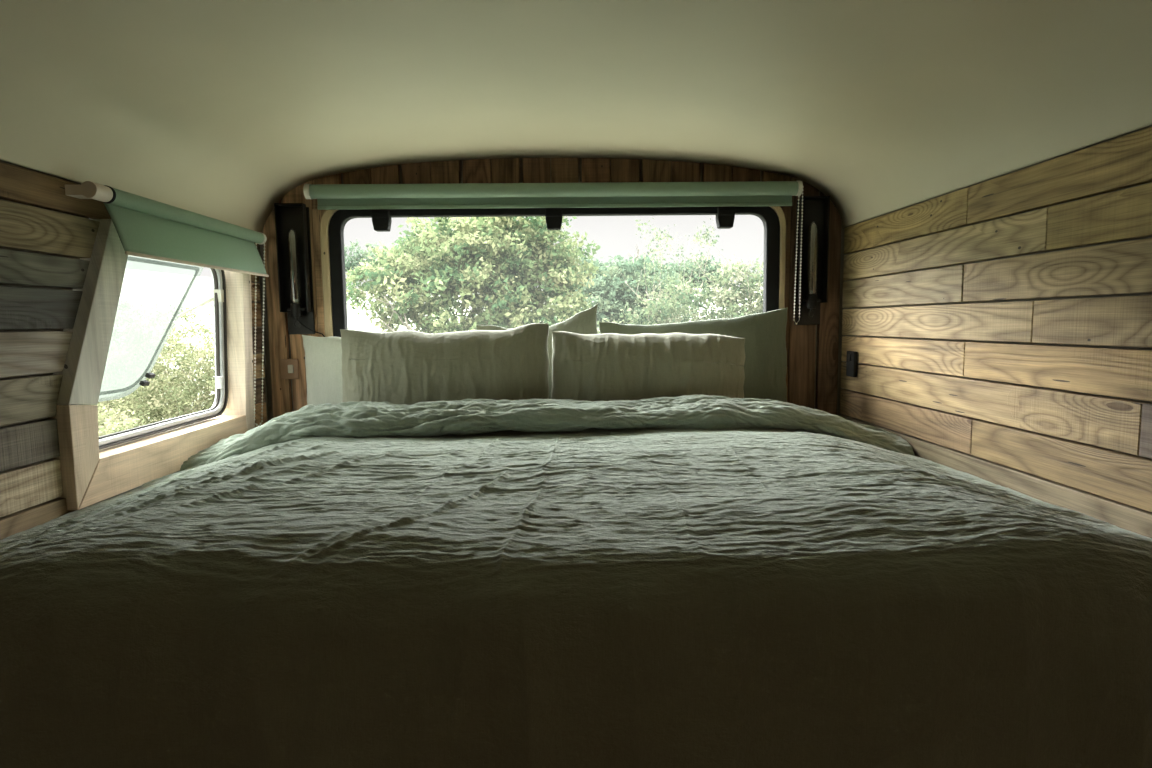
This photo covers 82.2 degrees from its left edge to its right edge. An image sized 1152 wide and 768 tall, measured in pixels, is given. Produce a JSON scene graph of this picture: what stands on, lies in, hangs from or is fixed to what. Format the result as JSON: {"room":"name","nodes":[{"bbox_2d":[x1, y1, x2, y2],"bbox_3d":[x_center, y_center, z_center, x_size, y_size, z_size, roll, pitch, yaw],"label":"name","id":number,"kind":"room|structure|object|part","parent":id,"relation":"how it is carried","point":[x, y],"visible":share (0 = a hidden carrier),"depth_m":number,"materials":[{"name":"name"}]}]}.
{"room":"vehicle interior","nodes":[
{"label":"vehicle interior","id":0,"kind":"room"},
{"bbox_2d":[0,160,268,539],"bbox_3d":[-1.231,0.151,0.541,0.105,1.930,4.520,-1,5,-2],"label":"wall","id":1,"kind":"structure","parent":0,"point":[45,232],"depth_m":1.48,"materials":[{"name":"brown wood"}]},
{"bbox_2d":[48,219,254,509],"bbox_3d":[-1.387,-0.096,2.008,0.381,0.710,0.972,-1,5,-2],"label":"window","id":2,"kind":"structure","parent":1,"relation":"in","point":[130,306],"depth_m":2.01,"materials":[{"name":"brown wood"}]},
{"bbox_3d":[-1.442,-0.169,1.970,0.271,0.487,0.835,-1,5,-2],"label":"open pane","id":3,"kind":"part","parent":2,"relation":"part of","materials":[{"name":"glass"}]},
{"bbox_3d":[-1.279,-0.139,2.017,0.030,0.552,0.786,-1,5,-2],"label":"frame","id":4,"kind":"part","parent":2,"relation":"part of","materials":[{"name":"plastic"}]},
{"bbox_2d":[65,181,268,425],"bbox_3d":[-1.174,-0.164,2.050,0.094,0.725,0.914,-1,5,-2],"label":"roller blind","id":5,"kind":"object","parent":2,"relation":"attached to","point":[145,227],"visible":1,"depth_m":1.91,"materials":[{"name":"green fabric"}]},
{"bbox_3d":[-1.190,-0.193,2.461,0.036,0.706,0.098,1,6,22],"label":"bead chain","id":6,"kind":"part","parent":5,"relation":"part of","materials":[{"name":"white plastic"}]},
{"bbox_3d":[-1.350,-0.290,2.375,0.153,0.098,0.025,-1,5,-8],"label":"stay arm","id":7,"kind":"part","parent":2,"relation":"part of","materials":[{"name":"white plastic"}]},
{"bbox_2d":[259,158,845,419],"bbox_3d":[-0.077,-0.070,2.762,2.380,1.930,0.124,-1,5,-2],"label":"wall","id":8,"kind":"structure","parent":0,"point":[814,352],"depth_m":2.65,"materials":[{"name":"brown wood"}]},
{"bbox_2d":[280,359,298,378],"bbox_3d":[-1.156,-0.060,2.662,0.072,0.082,0.016,-1,5,-2],"label":"light switch","id":9,"kind":"object","parent":8,"relation":"attached to","point":[289,368],"visible":1,"depth_m":2.66,"materials":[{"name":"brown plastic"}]},
{"bbox_2d":[274,203,324,336],"bbox_3d":[-1.070,-0.428,2.601,0.176,0.546,0.074,-1,5,-2],"label":"wall lamp","id":10,"kind":"object","parent":8,"relation":"attached to","point":[292,220],"visible":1,"depth_m":2.61,"materials":[{"name":"black metal"}]},
{"bbox_3d":[-1.105,-0.492,2.589,0.108,0.416,0.064,-1,5,-2],"label":"lamp shade","id":11,"kind":"part","parent":10,"relation":"part of","materials":[{"name":"black metal"}]},
{"bbox_2d":[320,206,785,336],"bbox_3d":[-0.080,-0.384,2.656,1.854,0.705,0.067,-1,5,-2],"label":"window","id":12,"kind":"structure","parent":8,"relation":"in","point":[333,222],"depth_m":2.62,"materials":[{"name":"black rubber"}]},
{"bbox_2d":[303,181,803,324],"bbox_3d":[-0.076,-0.507,2.615,1.938,0.566,0.094,-1,5,-2],"label":"roller blind","id":13,"kind":"object","parent":12,"relation":"attached to","point":[763,193],"visible":1,"depth_m":2.58,"materials":[{"name":"green fabric"}]},
{"bbox_3d":[0.876,-0.505,2.601,0.034,0.540,0.007,-2,5,-10],"label":"bead chain","id":14,"kind":"part","parent":13,"relation":"part of","materials":[{"name":"white plastic"}]},
{"bbox_2d":[794,196,829,324],"bbox_3d":[0.946,-0.491,2.653,0.108,0.504,0.074,-1,5,-2],"label":"wall lamp","id":15,"kind":"object","parent":8,"relation":"attached to","point":[816,209],"visible":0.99,"depth_m":2.66,"materials":[{"name":"black metal"}]},
{"bbox_2d":[0,0,1151,232],"bbox_3d":[-0.021,-0.566,0.449,2.394,0.328,4.398,-1,5,-2],"label":"ceiling","id":16,"kind":"structure","parent":0,"point":[216,109],"depth_m":1.62,"materials":[{"name":"beige paint"}]},
{"bbox_2d":[840,125,1151,537],"bbox_3d":[1.204,0.114,0.608,0.104,1.930,4.520,-1,5,-2],"label":"wall","id":17,"kind":"structure","parent":0,"point":[999,327],"depth_m":1.65,"materials":[{"name":"brown wood"}]},
{"bbox_2d":[846,351,857,376],"bbox_3d":[1.084,-0.079,2.599,0.021,0.100,0.070,-1,5,-2],"label":"light switch","id":18,"kind":"object","parent":17,"relation":"attached to","point":[852,356],"visible":1,"depth_m":2.58,"materials":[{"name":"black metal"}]},
{"bbox_3d":[0.000,1.127,0.627,2.540,0.060,4.600,-1,5,-2],"label":"floor","id":19,"kind":"structure","parent":0,"visible":0},
{"bbox_3d":[-0.042,0.651,1.880,2.200,0.653,1.705,-1,5,-2],"label":"bed","id":20,"kind":"object","parent":19,"relation":"on","visible":0},
{"bbox_2d":[302,335,342,405],"bbox_3d":[-0.740,0.024,2.603,0.666,0.443,0.097,-1,5,1],"label":"pillow","id":21,"kind":"object","parent":20,"relation":"on","point":[323,355],"visible":0.16,"depth_m":2.57,"materials":[{"name":"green fabric"}]},
{"bbox_2d":[340,323,548,404],"bbox_3d":[-0.483,0.017,2.433,0.773,0.472,0.163,-1,5,-2],"label":"pillow","id":22,"kind":"object","parent":20,"relation":"on","point":[408,367],"visible":0.58,"depth_m":2.38,"materials":[{"name":"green fabric"}]},
{"bbox_2d":[476,304,597,398],"bbox_3d":[-0.152,-0.040,2.615,0.487,0.553,0.089,-1,5,0],"label":"pillow","id":23,"kind":"object","parent":20,"relation":"on","point":[583,322],"visible":0.09,"depth_m":2.60,"materials":[{"name":"green fabric"}]},
{"bbox_2d":[0,394,1151,767],"bbox_3d":[-0.038,0.483,1.634,2.318,0.767,1.480,-1,5,-2],"label":"duvet","id":24,"kind":"object","parent":20,"relation":"on","point":[686,581],"visible":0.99,"depth_m":0.94,"materials":[{"name":"green fabric"}]},
{"bbox_2d":[551,331,744,401],"bbox_3d":[0.271,0.023,2.451,0.734,0.443,0.172,-1,5,1],"label":"pillow","id":25,"kind":"object","parent":20,"relation":"on","point":[606,366],"visible":0.58,"depth_m":2.40,"materials":[{"name":"green fabric"}]},
{"bbox_2d":[599,307,787,401],"bbox_3d":[0.480,-0.032,2.634,0.767,0.537,0.120,-1,5,-6],"label":"pillow","id":26,"kind":"object","parent":20,"relation":"on","point":[765,364],"visible":0.3,"depth_m":2.61,"materials":[{"name":"green fabric"}]},
{"label":"outside","id":27,"kind":"structure","parent":0,"visible":0},
{"bbox_2d":[98,277,762,429],"bbox_3d":[-1.027,-5.121,34.661,180.000,8.620,190.000,-1,5,-2],"label":"ground","id":28,"kind":"structure","parent":27,"point":[202,290],"depth_m":32.16,"materials":[{"name":"white"}]},
{"bbox_2d":[98,404,152,435],"bbox_3d":[-4.753,1.002,6.192,2.797,1.712,2.178,-2,5,-12],"label":"bush","id":29,"kind":"object","parent":28,"relation":"on","point":[105,422],"visible":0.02,"depth_m":6.31,"materials":[{"name":"green plant"}]},
{"bbox_2d":[98,324,193,429],"bbox_3d":[-8.931,-0.303,12.362,3.545,3.206,2.721,-1,5,-2],"label":"bush","id":30,"kind":"object","parent":28,"relation":"on","point":[175,324],"visible":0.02,"depth_m":12.31,"materials":[{"name":"green plant"}]},
{"bbox_2d":[97,305,221,433],"bbox_3d":[-5.560,0.171,9.696,3.367,2.818,2.765,-2,5,-15],"label":"bush","id":31,"kind":"object","parent":28,"relation":"on","point":[189,396],"visible":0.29,"depth_m":9.29,"materials":[{"name":"green plant"}]},
{"bbox_2d":[344,239,397,276],"bbox_3d":[-21.190,-10.778,60.814,14.381,4.869,5.105,-1,5,-2],"label":"tree","id":32,"kind":"object","parent":28,"relation":"on","point":[354,260],"visible":0.12,"depth_m":60.39,"materials":[{"name":"green plant"}]},
{"bbox_2d":[346,216,605,333],"bbox_3d":[-1.830,-1.219,11.808,4.633,4.432,3.362,1,6,17],"label":"tree","id":33,"kind":"object","parent":28,"relation":"on","point":[502,262],"visible":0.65,"depth_m":11.19,"materials":[{"name":"green plant"}]},
{"bbox_2d":[545,255,608,289],"bbox_3d":[0.184,-7.712,45.495,5.696,3.837,5.258,-1,5,-2],"label":"tree","id":34,"kind":"object","parent":28,"relation":"on","point":[600,273],"visible":0.09,"depth_m":44.21,"materials":[{"name":"green plant"}]},
{"bbox_2d":[572,252,702,332],"bbox_3d":[1.700,-2.329,19.974,4.152,3.861,2.893,-3,6,-20],"label":"bush","id":35,"kind":"object","parent":28,"relation":"on","point":[611,293],"visible":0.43,"depth_m":19.40,"materials":[{"name":"green plant"}]},
{"bbox_2d":[608,246,676,286],"bbox_3d":[4.506,-8.405,49.717,6.490,3.852,5.351,-1,5,-2],"label":"tree","id":36,"kind":"object","parent":28,"relation":"on","point":[631,257],"visible":0.08,"depth_m":48.74,"materials":[{"name":"green plant"}]},
{"bbox_2d":[634,217,722,323],"bbox_3d":[1.926,-1.379,12.301,1.850,4.238,1.059,-1,5,-2],"label":"sapling","id":37,"kind":"object","parent":28,"relation":"on","point":[639,228],"visible":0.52,"depth_m":12.18,"materials":[{"name":"green plant"}]},
{"bbox_2d":[597,246,762,333],"bbox_3d":[2.424,-0.417,9.684,4.509,3.242,3.311,-4,6,-32],"label":"bush","id":38,"kind":"object","parent":28,"relation":"on","point":[731,295],"visible":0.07,"depth_m":9.44,"materials":[{"name":"green plant"}]},
{"bbox_2d":[667,252,731,287],"bbox_3d":[9.563,-8.897,53.741,6.543,3.799,5.206,-1,5,-2],"label":"tree","id":39,"kind":"object","parent":28,"relation":"on","point":[688,271],"visible":0.42,"depth_m":52.57,"materials":[{"name":"green plant"}]}
]}

